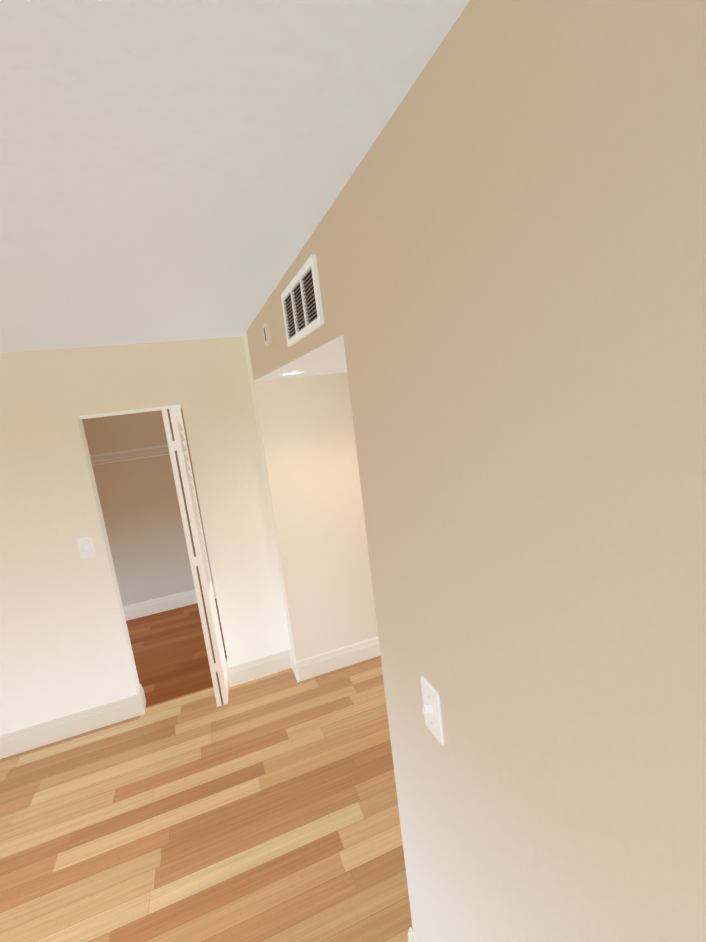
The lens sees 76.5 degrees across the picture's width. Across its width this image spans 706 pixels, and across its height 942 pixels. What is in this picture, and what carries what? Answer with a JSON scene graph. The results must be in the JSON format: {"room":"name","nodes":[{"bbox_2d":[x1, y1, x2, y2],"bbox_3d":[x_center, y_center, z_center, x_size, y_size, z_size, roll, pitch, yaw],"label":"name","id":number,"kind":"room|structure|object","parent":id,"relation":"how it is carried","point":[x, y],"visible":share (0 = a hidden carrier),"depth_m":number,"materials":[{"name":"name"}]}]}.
{"room":"empty bedroom","nodes":[
{"label":"empty bedroom","id":0,"kind":"room"},
{"bbox_2d":[0,336,290,734],"bbox_3d":[-1.540,0.447,2.950,1.977,2.440,0.120,-10,10,-19],"label":"wall","id":1,"kind":"structure","parent":0,"point":[65,646],"depth_m":2.85,"materials":[{"name":"beige paint"}]},
{"bbox_2d":[0,693,144,758],"bbox_3d":[-1.879,1.666,2.907,0.947,0.147,0.017,-10,10,-19],"label":"baseboard","id":2,"kind":"structure","parent":1,"relation":"attached to","point":[53,730],"depth_m":2.91,"materials":[{"name":"white wood"}]},
{"bbox_2d":[77,537,94,558],"bbox_3d":[-1.684,0.489,2.825,0.080,0.132,0.026,-10,10,-19],"label":"light switch","id":3,"kind":"object","parent":1,"relation":"attached to","point":[86,547],"visible":1,"depth_m":2.83,"materials":[{"name":"white plastic"}]},
{"bbox_2d":[79,404,181,418],"bbox_3d":[-1.424,-0.383,2.893,0.597,0.022,0.040,-10,10,-19],"label":"trim","id":4,"kind":"structure","parent":1,"relation":"attached to","point":[125,412],"depth_m":2.87,"materials":[{"name":"white wood"}]},
{"bbox_2d":[138,684,145,710],"bbox_3d":[-1.468,1.581,3.119,0.017,0.147,0.120,-10,10,-19],"label":"baseboard","id":5,"kind":"structure","parent":1,"relation":"attached to","point":[141,690],"depth_m":3.12,"materials":[{"name":"white wood"}]},
{"bbox_2d":[161,408,228,706],"bbox_3d":[-1.031,0.587,2.996,0.103,2.031,0.343,-10,10,-19],"label":"bifold door","id":6,"kind":"structure","parent":1,"relation":"in","point":[181,468],"depth_m":2.88,"materials":[{"name":"white wood"}]},
{"bbox_2d":[226,648,291,686],"bbox_3d":[-0.682,1.453,3.316,0.476,0.147,0.017,-10,10,-19],"label":"baseboard","id":7,"kind":"structure","parent":1,"relation":"attached to","point":[250,670],"depth_m":3.31,"materials":[{"name":"white wood"}]},
{"bbox_2d":[82,405,213,606],"bbox_3d":[-2.706,0.354,4.319,3.490,2.440,0.120,-10,10,-19],"label":"wall","id":8,"kind":"structure","parent":0,"point":[140,508],"depth_m":4.47,"materials":[{"name":"beige paint"}]},
{"bbox_2d":[90,441,189,470],"bbox_3d":[-1.993,-0.084,4.290,1.110,0.265,0.319,-10,10,-19],"label":"wire shelf","id":9,"kind":"object","parent":8,"relation":"attached to","point":[123,451],"visible":0.23,"depth_m":4.10,"materials":[{"name":"white metal"}]},
{"bbox_2d":[123,585,215,620],"bbox_3d":[-1.714,1.337,4.730,1.440,0.147,0.017,-10,10,-19],"label":"baseboard","id":10,"kind":"structure","parent":8,"relation":"attached to","point":[154,606],"depth_m":4.63,"materials":[{"name":"white wood"}]},
{"bbox_2d":[0,599,412,941],"bbox_3d":[-0.482,1.921,1.163,5.349,0.100,7.890,-10,10,-19],"label":"floor","id":11,"kind":"structure","parent":0,"point":[264,809],"depth_m":2.24,"materials":[{"name":"brown wood"}]},
{"bbox_2d":[0,0,469,352],"bbox_3d":[-0.779,-0.566,0.741,5.349,0.100,7.890,-10,10,-19],"label":"ceiling","id":12,"kind":"structure","parent":0,"point":[175,170],"depth_m":0.80,"materials":[{"name":"white paint"}]},
{"bbox_2d":[246,211,342,380],"bbox_3d":[0.517,-0.778,2.308,1.859,0.310,1.795,-10,10,-19],"label":"wall","id":13,"kind":"structure","parent":0,"point":[278,352],"depth_m":1.57,"materials":[{"name":"beige paint"}]},
{"bbox_2d":[263,322,271,345],"bbox_3d":[-0.411,-0.654,2.144,0.020,0.100,0.085,-10,10,-19],"label":"sensor","id":14,"kind":"object","parent":13,"relation":"attached to","point":[267,334],"visible":1,"depth_m":2.11,"materials":[{"name":"beige plastic"}]},
{"bbox_2d":[281,254,323,346],"bbox_3d":[-0.183,-0.561,1.537,0.012,0.195,0.475,-10,10,-19],"label":"air vent grille","id":15,"kind":"object","parent":13,"relation":"attached to","point":[302,305],"visible":1,"depth_m":1.47,"materials":[{"name":"white metal"}]},
{"bbox_2d":[254,335,346,381],"bbox_3d":[0.481,-0.614,2.316,1.737,0.004,1.791,-10,10,-19],"label":"ceiling","id":16,"kind":"structure","parent":0,"point":[329,357],"depth_m":2.03,"materials":[{"name":"white paint"}]},
{"bbox_2d":[278,371,304,375],"bbox_3d":[-0.333,-0.533,2.445,0.148,0.006,0.148,-10,10,-19],"label":"recessed light","id":17,"kind":"object","parent":16,"relation":"in","point":[292,373],"visible":1,"depth_m":2.41,"materials":[{"name":"white"}]},
{"bbox_2d":[243,332,377,661],"bbox_3d":[0.304,0.148,3.414,1.859,2.440,0.196,-10,10,-19],"label":"wall","id":18,"kind":"structure","parent":0,"point":[306,434],"depth_m":3.13,"materials":[{"name":"beige paint"}]},
{"bbox_2d":[290,649,299,681],"bbox_3d":[-0.434,1.427,3.298,0.017,0.147,0.213,-10,10,-19],"label":"baseboard return","id":19,"kind":"object","parent":18,"relation":"attached to","point":[292,658],"visible":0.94,"depth_m":3.26,"materials":[{"name":"white wood"}]},
{"bbox_2d":[294,637,380,681],"bbox_3d":[0.410,1.294,3.484,1.756,0.147,0.017,-10,10,-19],"label":"baseboard","id":20,"kind":"structure","parent":18,"relation":"attached to","point":[324,663],"depth_m":3.30,"materials":[{"name":"white wood"}]},
{"bbox_2d":[328,0,705,941],"bbox_3d":[0.831,0.756,-0.540,0.120,2.440,4.095,-10,10,-19],"label":"wall","id":21,"kind":"structure","parent":0,"point":[516,210],"depth_m":0.59,"materials":[{"name":"beige paint"}]},
{"bbox_2d":[408,927,416,941],"bbox_3d":[0.878,1.882,-0.307,0.017,0.147,3.992,-10,10,-19],"label":"baseboard","id":22,"kind":"structure","parent":21,"relation":"attached to","point":[413,938],"depth_m":1.52,"materials":[{"name":"white wood"}]},
{"bbox_2d":[421,676,443,744],"bbox_3d":[0.176,0.563,1.049,0.026,0.132,0.081,-10,10,-19],"label":"light switch","id":23,"kind":"object","parent":21,"relation":"attached to","point":[431,709],"visible":1,"depth_m":1.04,"materials":[{"name":"white plastic"}]}
]}

